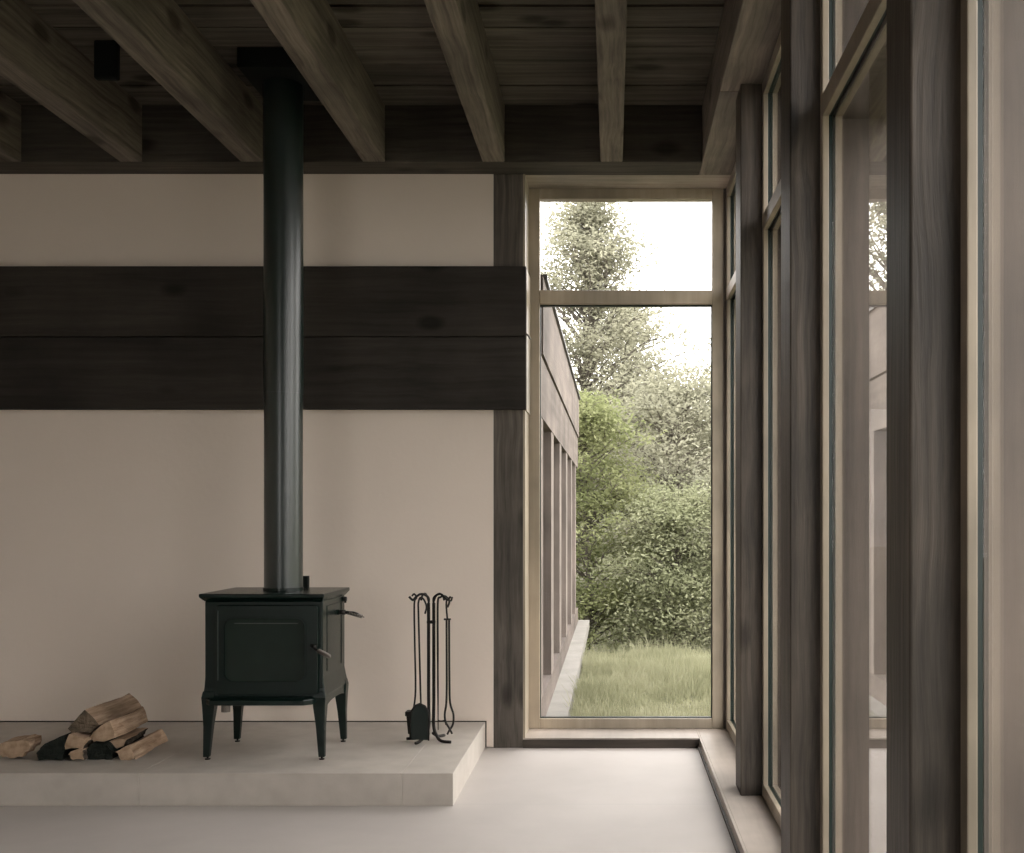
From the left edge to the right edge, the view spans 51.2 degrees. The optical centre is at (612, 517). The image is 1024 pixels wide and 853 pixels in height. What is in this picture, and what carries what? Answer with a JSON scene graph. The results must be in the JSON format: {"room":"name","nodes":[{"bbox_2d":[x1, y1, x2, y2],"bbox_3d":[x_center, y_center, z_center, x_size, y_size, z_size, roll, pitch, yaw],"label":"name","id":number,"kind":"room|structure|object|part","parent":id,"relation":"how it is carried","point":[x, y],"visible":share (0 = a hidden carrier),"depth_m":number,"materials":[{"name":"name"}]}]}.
{"room":"living room","nodes":[
{"label":"living room","id":0,"kind":"room"},
{"bbox_2d":[0,174,493,746],"bbox_3d":[-2.125,-0.478,6.200,6.150,3.557,0.400,0,0,0],"label":"wall","id":1,"kind":"structure","parent":0,"point":[114,524],"depth_m":6.00,"materials":[{"name":"paint"}]},
{"bbox_2d":[0,337,526,409],"bbox_3d":[-2.844,-0.813,5.977,4.712,0.404,0.044,0,0,0],"label":"beam","id":2,"kind":"structure","parent":1,"relation":"attached to","point":[37,373],"depth_m":5.95,"materials":[{"name":"brown wood"}]},
{"bbox_2d":[0,266,526,336],"bbox_3d":[-2.844,-1.217,5.977,4.712,0.394,0.044,0,0,0],"label":"beam","id":3,"kind":"structure","parent":2,"relation":"on","point":[36,301],"depth_m":5.95,"materials":[{"name":"brown wood"}]},
{"bbox_2d":[0,105,701,174],"bbox_3d":[-2.357,-2.100,5.909,5.687,0.311,0.223,0,0,0],"label":"ceiling beam","id":4,"kind":"structure","parent":1,"relation":"attached to","point":[419,139],"depth_m":5.80,"materials":[{"name":"brown wood"}]},
{"bbox_2d":[523,739,698,747],"bbox_3d":[-0.011,1.276,5.996,0.997,0.048,0.008,0,0,0],"label":"trim","id":5,"kind":"structure","parent":1,"relation":"attached to","point":[527,743],"depth_m":5.99,"materials":[{"name":"brown wood"}]},
{"bbox_2d":[523,174,722,737],"bbox_3d":[0.071,-0.350,6.165,1.161,3.189,0.330,0,0,0],"label":"window","id":6,"kind":"structure","parent":1,"relation":"in","point":[537,298],"depth_m":6.26,"materials":[{"name":"brown wood"}]},
{"bbox_2d":[525,175,730,188],"bbox_3d":[0.175,-2.100,6.155,1.369,0.311,0.270,0,0,0],"label":"lintel","id":7,"kind":"object","parent":1,"relation":"attached to","point":[534,181],"visible":0.14,"depth_m":6.13,"materials":[{"name":"brown wood"}]},
{"bbox_2d":[523,729,780,852],"bbox_3d":[0.205,1.272,0.150,1.429,0.056,12.300,0,0,0],"label":"window sill","id":8,"kind":"structure","parent":1,"relation":"attached to","point":[754,828],"depth_m":5.21,"materials":[{"name":"brown wood"}]},
{"bbox_2d":[736,84,761,795],"bbox_3d":[0.746,-0.350,4.845,0.349,3.189,0.190,0,0,0],"label":"timber post","id":9,"kind":"object","parent":8,"relation":"on","point":[749,97],"visible":0.44,"depth_m":4.75,"materials":[{"name":"brown wood"}]},
{"bbox_2d":[781,0,819,852],"bbox_3d":[0.746,-0.350,3.515,0.349,3.189,0.190,0,0,0],"label":"timber post","id":10,"kind":"object","parent":8,"relation":"on","point":[800,19],"visible":0.42,"depth_m":3.42,"materials":[{"name":"brown wood"}]},
{"bbox_2d":[887,0,960,852],"bbox_3d":[0.746,-0.350,2.130,0.349,3.189,0.180,0,0,0],"label":"timber post","id":11,"kind":"object","parent":8,"relation":"on","point":[924,36],"visible":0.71,"depth_m":2.04,"materials":[{"name":"brown wood"}]},
{"bbox_2d":[698,746,739,852],"bbox_3d":[0.483,1.293,-0.004,0.010,0.014,11.992,0,0,0],"label":"trim","id":12,"kind":"structure","parent":1,"relation":"attached to","point":[699,749],"depth_m":4.76,"materials":[{"name":"brown wood"}]},
{"bbox_2d":[723,188,725,728],"bbox_3d":[0.776,-0.297,6.341,0.248,3.295,0.158,0,0,0],"label":"trim","id":13,"kind":"structure","parent":1,"relation":"attached to","point":[724,189],"depth_m":6.26,"materials":[{"name":"brown wood"}]},
{"bbox_2d":[726,162,735,745],"bbox_3d":[0.792,-0.350,5.600,0.255,3.187,1.318,0,0,0],"label":"window","id":14,"kind":"structure","parent":1,"relation":"in","point":[731,187],"depth_m":6.22,"materials":[{"name":"brown wood"}]},
{"bbox_3d":[0.701,-1.621,5.600,0.003,0.538,1.258,0,0,0],"label":"pane","id":15,"kind":"part","parent":14,"relation":"part of","materials":[{"name":"clear glass"}]},
{"bbox_3d":[0.701,-0.040,5.600,0.003,2.470,1.258,0,0,0],"label":"pane","id":16,"kind":"part","parent":14,"relation":"part of","materials":[{"name":"clear glass"}]},
{"bbox_2d":[762,31,780,829],"bbox_3d":[0.792,-0.350,4.180,0.255,3.187,1.138,0,0,0],"label":"window","id":17,"kind":"structure","parent":1,"relation":"in","point":[771,85],"depth_m":4.65,"materials":[{"name":"brown wood"}]},
{"bbox_3d":[0.701,-1.621,4.180,0.003,0.538,1.078,0,0,0],"label":"pane","id":18,"kind":"part","parent":17,"relation":"part of","materials":[{"name":"clear glass"}]},
{"bbox_3d":[0.701,-0.040,4.180,0.003,2.470,1.078,0,0,0],"label":"pane","id":19,"kind":"part","parent":17,"relation":"part of","materials":[{"name":"clear glass"}]},
{"bbox_2d":[820,0,886,852],"bbox_3d":[0.792,-0.350,2.820,0.255,3.187,1.198,0,0,0],"label":"window","id":20,"kind":"structure","parent":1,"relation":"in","point":[853,33],"depth_m":3.38,"materials":[{"name":"brown wood"}]},
{"bbox_3d":[0.701,-1.621,2.820,0.003,0.538,1.138,0,0,0],"label":"pane","id":21,"kind":"part","parent":20,"relation":"part of","materials":[{"name":"clear glass"}]},
{"bbox_3d":[0.701,-0.040,2.820,0.003,2.470,1.138,0,0,0],"label":"pane","id":22,"kind":"part","parent":20,"relation":"part of","materials":[{"name":"clear glass"}]},
{"bbox_2d":[961,0,1023,852],"bbox_3d":[0.792,-0.350,1.455,0.255,3.187,1.168,0,0,0],"label":"window","id":23,"kind":"structure","parent":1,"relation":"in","point":[992,31],"depth_m":2.01,"materials":[{"name":"brown wood"}]},
{"bbox_2d":[0,0,724,104],"bbox_3d":[-2.200,-2.382,0.125,6.400,0.250,12.650,0,0,0],"label":"ceiling","id":24,"kind":"structure","parent":0,"point":[543,52],"depth_m":5.06,"materials":[{"name":"brown wood"}]},
{"bbox_2d":[0,91,20,161],"bbox_3d":[-3.292,-2.100,-0.102,0.122,0.311,11.797,0,0,0],"label":"joist","id":25,"kind":"object","parent":24,"relation":"attached to","point":[10,110],"visible":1,"depth_m":5.69,"materials":[{"name":"brown wood"}]},
{"bbox_2d":[0,0,141,161],"bbox_3d":[-2.632,-2.100,-0.102,0.122,0.311,11.797,0,0,0],"label":"joist","id":26,"kind":"object","parent":24,"relation":"attached to","point":[35,57],"visible":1,"depth_m":5.01,"materials":[{"name":"brown wood"}]},
{"bbox_2d":[94,40,119,80],"bbox_3d":[-2.394,-2.164,5.020,0.112,0.183,0.040,0,0,0],"label":"ceiling spotlight","id":27,"kind":"object","parent":24,"relation":"attached to","point":[106,52],"visible":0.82,"depth_m":5.00,"materials":[{"name":"black paint"}]},
{"bbox_2d":[73,0,262,161],"bbox_3d":[-1.972,-2.100,-0.102,0.122,0.311,11.797,0,0,0],"label":"joist","id":28,"kind":"object","parent":24,"relation":"attached to","point":[157,34],"visible":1,"depth_m":4.80,"materials":[{"name":"brown wood"}]},
{"bbox_2d":[250,0,384,161],"bbox_3d":[-1.306,-2.100,-0.102,0.122,0.311,11.797,0,0,0],"label":"joist","id":29,"kind":"object","parent":24,"relation":"attached to","point":[309,32],"visible":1,"depth_m":4.78,"materials":[{"name":"brown wood"}]},
{"bbox_2d":[424,0,504,161],"bbox_3d":[-0.652,-2.100,-0.102,0.122,0.311,11.797,0,0,0],"label":"joist","id":30,"kind":"object","parent":24,"relation":"attached to","point":[458,26],"visible":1,"depth_m":4.73,"materials":[{"name":"brown wood"}]},
{"bbox_2d":[595,0,626,161],"bbox_3d":[-0.008,-2.100,-0.102,0.122,0.311,11.797,0,0,0],"label":"joist","id":31,"kind":"object","parent":24,"relation":"attached to","point":[610,15],"visible":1,"depth_m":4.63,"materials":[{"name":"brown wood"}]},
{"bbox_2d":[699,27,738,174],"bbox_3d":[0.694,-2.100,5.431,0.412,0.311,1.177,0,0,0],"label":"ceiling beam","id":32,"kind":"structure","parent":24,"relation":"attached to","point":[718,107],"depth_m":5.38,"materials":[{"name":"brown wood"}]},
{"bbox_2d":[720,0,780,90],"bbox_3d":[0.694,-2.100,-0.581,0.412,0.311,10.838,0,0,0],"label":"ceiling beam","id":33,"kind":"structure","parent":24,"relation":"attached to","point":[750,30],"depth_m":4.40,"materials":[{"name":"brown wood"}]},
{"bbox_2d":[0,747,735,852],"bbox_3d":[-2.140,1.325,0.100,6.120,0.050,12.600,0,0,0],"label":"floor","id":34,"kind":"structure","parent":0,"point":[513,800],"depth_m":4.57,"materials":[{"name":"concrete"}]},
{"bbox_2d":[0,722,484,805],"bbox_3d":[-2.961,1.226,5.394,4.478,0.147,1.209,0,0,0],"label":"hearth","id":35,"kind":"object","parent":34,"relation":"on","point":[272,763],"visible":0.87,"depth_m":4.90,"materials":[{"name":"concrete"}]},
{"bbox_2d":[0,734,41,757],"bbox_3d":[-2.880,1.101,5.130,0.206,0.092,0.146,0,0,0],"label":"log","id":36,"kind":"object","parent":35,"relation":"on","point":[20,746],"visible":1,"depth_m":5.06,"materials":[{"name":"brown wood"}]},
{"bbox_2d":[36,732,78,759],"bbox_3d":[-2.666,1.093,5.200,0.146,0.113,0.345,0,0,0],"label":"log","id":37,"kind":"object","parent":35,"relation":"on","point":[54,749],"visible":0.49,"depth_m":5.03,"materials":[{"name":"black wood"}]},
{"bbox_2d":[68,747,87,759],"bbox_3d":[-2.536,1.121,5.160,0.094,0.052,0.265,0,0,0],"label":"log","id":38,"kind":"object","parent":35,"relation":"on","point":[79,753],"visible":0.38,"depth_m":5.03,"materials":[{"name":"brown wood"}]},
{"bbox_2d":[65,732,93,748],"bbox_3d":[-2.543,1.064,5.190,0.138,0.076,0.305,0,0,0],"label":"log","id":39,"kind":"object","parent":38,"relation":"on","point":[81,740],"visible":0.34,"depth_m":5.04,"materials":[{"name":"brown wood"}]},
{"bbox_2d":[68,693,141,732],"bbox_3d":[-2.525,0.971,5.300,0.169,0.121,0.446,0,0,0],"label":"log","id":40,"kind":"object","parent":39,"relation":"on","point":[90,719],"visible":0.77,"depth_m":5.17,"materials":[{"name":"brown wood"}]},
{"bbox_2d":[87,735,143,759],"bbox_3d":[-2.453,1.115,5.230,0.148,0.086,0.346,0,0,0],"label":"log","id":41,"kind":"object","parent":35,"relation":"on","point":[98,750],"visible":0.5,"depth_m":5.06,"materials":[{"name":"black wood"}]},
{"bbox_2d":[90,706,147,741],"bbox_3d":[-2.437,1.017,5.250,0.135,0.108,0.366,0,0,0],"label":"log","id":42,"kind":"object","parent":41,"relation":"on","point":[117,727],"visible":1,"depth_m":5.13,"materials":[{"name":"brown wood"}]},
{"bbox_2d":[110,727,147,748],"bbox_3d":[-2.408,1.094,5.259,0.118,0.056,0.292,0,0,-4],"label":"log","id":43,"kind":"object","parent":41,"relation":"on","point":[131,736],"visible":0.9,"depth_m":5.18,"materials":[{"name":"brown wood"}]},
{"bbox_2d":[116,729,167,759],"bbox_3d":[-2.329,1.121,5.259,0.104,0.072,0.429,0,0,-3],"label":"log","id":44,"kind":"object","parent":35,"relation":"on","point":[139,748],"visible":1,"depth_m":5.17,"materials":[{"name":"brown wood"}]},
{"bbox_2d":[199,587,364,759],"bbox_3d":[-1.607,0.756,5.220,0.712,0.792,0.600,0,0,0],"label":"wood stove","id":45,"kind":"object","parent":35,"relation":"on","point":[263,648],"visible":1,"depth_m":5.05,"materials":[{"name":"metal"}]},
{"bbox_3d":[-1.927,0.982,5.072,0.064,0.314,0.058,0,0,0],"label":"leg","id":46,"kind":"part","parent":45,"relation":"part of","materials":[{"name":"metal"}]},
{"bbox_3d":[-1.927,0.982,5.463,0.064,0.314,0.058,0,0,0],"label":"leg","id":47,"kind":"part","parent":45,"relation":"part of","materials":[{"name":"metal"}]},
{"bbox_3d":[-1.689,0.605,5.045,0.377,0.330,0.013,0,0,-2],"label":"door moulding","id":48,"kind":"part","parent":45,"relation":"part of","materials":[{"name":"paint"}]},
{"bbox_3d":[-1.655,0.627,5.050,0.397,0.314,0.006,0,0,0],"label":"door glass","id":49,"kind":"part","parent":45,"relation":"part of","materials":[{"name":"black glass"}]},
{"bbox_3d":[-1.643,0.626,5.045,0.483,0.423,0.019,0,0,0],"label":"door","id":50,"kind":"part","parent":45,"relation":"part of","materials":[{"name":"metal"}]},
{"bbox_3d":[-1.666,0.379,5.271,0.594,0.037,0.497,0,0,0],"label":"plate","id":51,"kind":"part","parent":45,"relation":"part of","materials":[{"name":"metal"}]},
{"bbox_2d":[237,47,319,590],"bbox_3d":[-1.646,-0.948,5.290,0.310,2.616,0.420,0,0,0],"label":"stovepipe","id":52,"kind":"object","parent":45,"relation":"on","point":[271,71],"visible":0.94,"depth_m":5.22,"materials":[{"name":"metal"}]},
{"bbox_3d":[-1.399,0.982,5.072,0.064,0.314,0.058,0,0,0],"label":"leg","id":53,"kind":"part","parent":45,"relation":"part of","materials":[{"name":"metal"}]},
{"bbox_3d":[-1.351,0.633,4.954,0.092,0.039,0.022,0,0,37],"label":"coil handle","id":54,"kind":"part","parent":45,"relation":"part of","materials":[{"name":"silver metal"}]},
{"bbox_3d":[-1.384,0.583,5.265,0.006,0.315,0.270,0,0,0],"label":"panel moulding","id":55,"kind":"part","parent":45,"relation":"part of","materials":[{"name":"metal"}]},
{"bbox_3d":[-1.399,0.982,5.463,0.064,0.314,0.058,0,0,0],"label":"leg","id":56,"kind":"part","parent":45,"relation":"part of","materials":[{"name":"metal"}]},
{"bbox_3d":[-1.334,0.480,5.358,0.103,0.033,0.028,0,0,3],"label":"damper lever","id":57,"kind":"part","parent":45,"relation":"part of","materials":[{"name":"metal"}]},
{"bbox_2d":[406,593,451,744],"bbox_3d":[-0.949,0.770,5.460,0.211,0.771,0.171,0,0,-21],"label":"stand","id":58,"kind":"object","parent":35,"relation":"on","point":[433,621],"visible":0.93,"depth_m":5.45,"materials":[{"name":"metal"}]},
{"bbox_2d":[405,593,416,733],"bbox_3d":[-1.038,0.749,5.480,0.062,0.725,0.060,0,0,0],"label":"brush","id":59,"kind":"object","parent":58,"relation":"hanging from","point":[407,713],"visible":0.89,"depth_m":5.46,"materials":[{"name":"metal"}]},
{"bbox_3d":[-1.022,0.693,5.470,0.032,0.612,0.031,0,0,0],"label":"handle","id":60,"kind":"part","parent":59,"relation":"part of","materials":[{"name":"metal"}]},
{"bbox_3d":[-0.994,0.414,5.441,0.105,0.059,0.052,0,0,0],"label":"hook arm","id":61,"kind":"part","parent":58,"relation":"part of","materials":[{"name":"metal"}]},
{"bbox_2d":[409,597,429,740],"bbox_3d":[-0.985,0.767,5.408,0.104,0.731,0.023,0,0,0],"label":"shovel","id":62,"kind":"object","parent":58,"relation":"hanging from","point":[419,720],"visible":1,"depth_m":5.40,"materials":[{"name":"metal"}]},
{"bbox_3d":[-0.985,1.038,5.408,0.097,0.188,0.006,0,0,0],"label":"blade","id":63,"kind":"part","parent":62,"relation":"part of","materials":[{"name":"metal"}]},
{"bbox_3d":[-0.973,0.682,5.415,0.052,0.561,0.010,0,0,0],"label":"handle","id":64,"kind":"part","parent":62,"relation":"part of","materials":[{"name":"metal"}]},
{"bbox_3d":[-0.878,0.414,5.441,0.105,0.059,0.052,0,0,0],"label":"hook arm","id":65,"kind":"part","parent":58,"relation":"part of","materials":[{"name":"metal"}]},
{"bbox_2d":[436,595,449,729],"bbox_3d":[-0.869,0.740,5.440,0.072,0.691,0.011,0,0,0],"label":"poker","id":66,"kind":"object","parent":58,"relation":"hanging from","point":[439,597],"visible":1,"depth_m":5.44,"materials":[{"name":"metal"}]},
{"bbox_2d":[444,597,454,734],"bbox_3d":[-0.845,0.762,5.470,0.055,0.714,0.023,0,0,0],"label":"tongs","id":67,"kind":"object","parent":58,"relation":"hanging from","point":[447,620],"visible":0.98,"depth_m":5.47,"materials":[{"name":"metal"}]},
{"bbox_3d":[-0.848,0.819,5.464,0.049,0.589,0.011,0,0,0],"label":"jaw arm","id":68,"kind":"part","parent":67,"relation":"part of","materials":[{"name":"metal"}]},
{"bbox_3d":[-0.848,0.466,5.470,0.048,0.122,0.010,0,0,0],"label":"handle","id":69,"kind":"part","parent":67,"relation":"part of","materials":[{"name":"metal"}]},
{"bbox_3d":[-0.839,0.822,5.476,0.043,0.594,0.011,0,0,0],"label":"jaw arm","id":70,"kind":"part","parent":67,"relation":"part of","materials":[{"name":"metal"}]},
{"bbox_2d":[494,174,522,747],"bbox_3d":[-0.593,-0.323,6.150,0.167,3.245,0.300,0,0,0],"label":"timber post","id":71,"kind":"object","parent":34,"relation":"on","point":[508,188],"visible":0.76,"depth_m":6.00,"materials":[{"name":"brown wood"}]},
{"bbox_2d":[572,438,710,715],"bbox_3d":[0.000,-1.953,23.125,80.000,7.964,86.250,0,0,0],"label":"ground","id":72,"kind":"structure","parent":0,"point":[701,438],"depth_m":17.44,"materials":[{"name":"plant"}]},
{"bbox_2d":[541,275,579,715],"bbox_3d":[-2.750,-0.065,9.700,4.700,2.830,6.700,0,0,0],"label":"house wing","id":73,"kind":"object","parent":72,"relation":"on","point":[560,396],"visible":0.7,"depth_m":8.29,"materials":[{"name":"brown wood"}]},
{"bbox_2d":[546,620,589,715],"bbox_3d":[-0.359,1.310,9.725,0.138,0.100,6.750,0,0,0],"label":"walkway","id":74,"kind":"structure","parent":73,"relation":"attached to","point":[572,664],"depth_m":8.65,"materials":[{"name":"grey concrete"}]},
{"bbox_2d":[541,202,710,595],"bbox_3d":[-0.307,-2.425,19.784,5.596,7.887,5.612,0,0,-8],"label":"leafy tree","id":75,"kind":"object","parent":72,"relation":"on","point":[588,230],"visible":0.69,"depth_m":19.48,"materials":[{"name":"green plant"}]},
{"bbox_3d":[-0.353,-3.831,19.840,5.770,5.075,5.698,0,0,0],"label":"crown","id":76,"kind":"part","parent":75,"relation":"part of","materials":[{"name":"green plant"}]},
{"bbox_2d":[554,632,710,715],"bbox_3d":[1.380,1.319,9.403,3.587,0.681,5.850,0,0,0],"label":"meadow grass","id":77,"kind":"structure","parent":72,"relation":"on","point":[663,671],"depth_m":8.30,"materials":[{"name":"green plant"}]},
{"bbox_2d":[575,307,701,556],"bbox_3d":[0.281,-1.815,22.436,3.972,5.875,4.068,0,0,0],"label":"leafy tree","id":78,"kind":"object","parent":72,"relation":"on","point":[659,321],"visible":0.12,"depth_m":22.37,"materials":[{"name":"green plant"}]},
{"bbox_2d":[576,388,701,656],"bbox_3d":[-0.362,0.081,15.239,3.134,3.904,3.325,0,0,-16],"label":"leafy shrub","id":79,"kind":"object","parent":72,"relation":"on","point":[591,426],"visible":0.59,"depth_m":14.91,"materials":[{"name":"green plant"}]},
{"bbox_2d":[576,470,710,654],"bbox_3d":[0.962,0.667,14.615,3.148,2.647,2.955,0,0,0],"label":"leafy shrub","id":80,"kind":"object","parent":72,"relation":"on","point":[670,588],"visible":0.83,"depth_m":14.26,"materials":[{"name":"green plant"}]},
{"bbox_2d":[576,354,710,627],"bbox_3d":[1.163,-0.380,17.405,4.886,4.583,5.358,0,0,31],"label":"leafy tree","id":81,"kind":"object","parent":72,"relation":"on","point":[677,429],"visible":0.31,"depth_m":17.11,"materials":[{"name":"green plant"}]},
{"bbox_2d":[578,375,710,535],"bbox_3d":[0.633,-1.445,25.096,6.026,4.348,6.627,0,0,42],"label":"leafy tree","id":82,"kind":"object","parent":72,"relation":"on","point":[578,375],"visible":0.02,"depth_m":24.33,"materials":[{"name":"green plant"}]},
{"bbox_2d":[641,424,710,653],"bbox_3d":[2.100,0.237,14.827,3.531,3.540,3.143,0,0,23],"label":"leafy shrub","id":83,"kind":"object","parent":72,"relation":"on","point":[696,476],"visible":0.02,"depth_m":14.72,"materials":[{"name":"green plant"}]},
{"bbox_2d":[648,316,710,555],"bbox_3d":[2.813,-1.185,20.039,4.551,5.414,4.274,0,0,3],"label":"leafy tree","id":84,"kind":"object","parent":72,"relation":"on","point":[700,364],"visible":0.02,"depth_m":19.37,"materials":[{"name":"green plant"}]}
]}

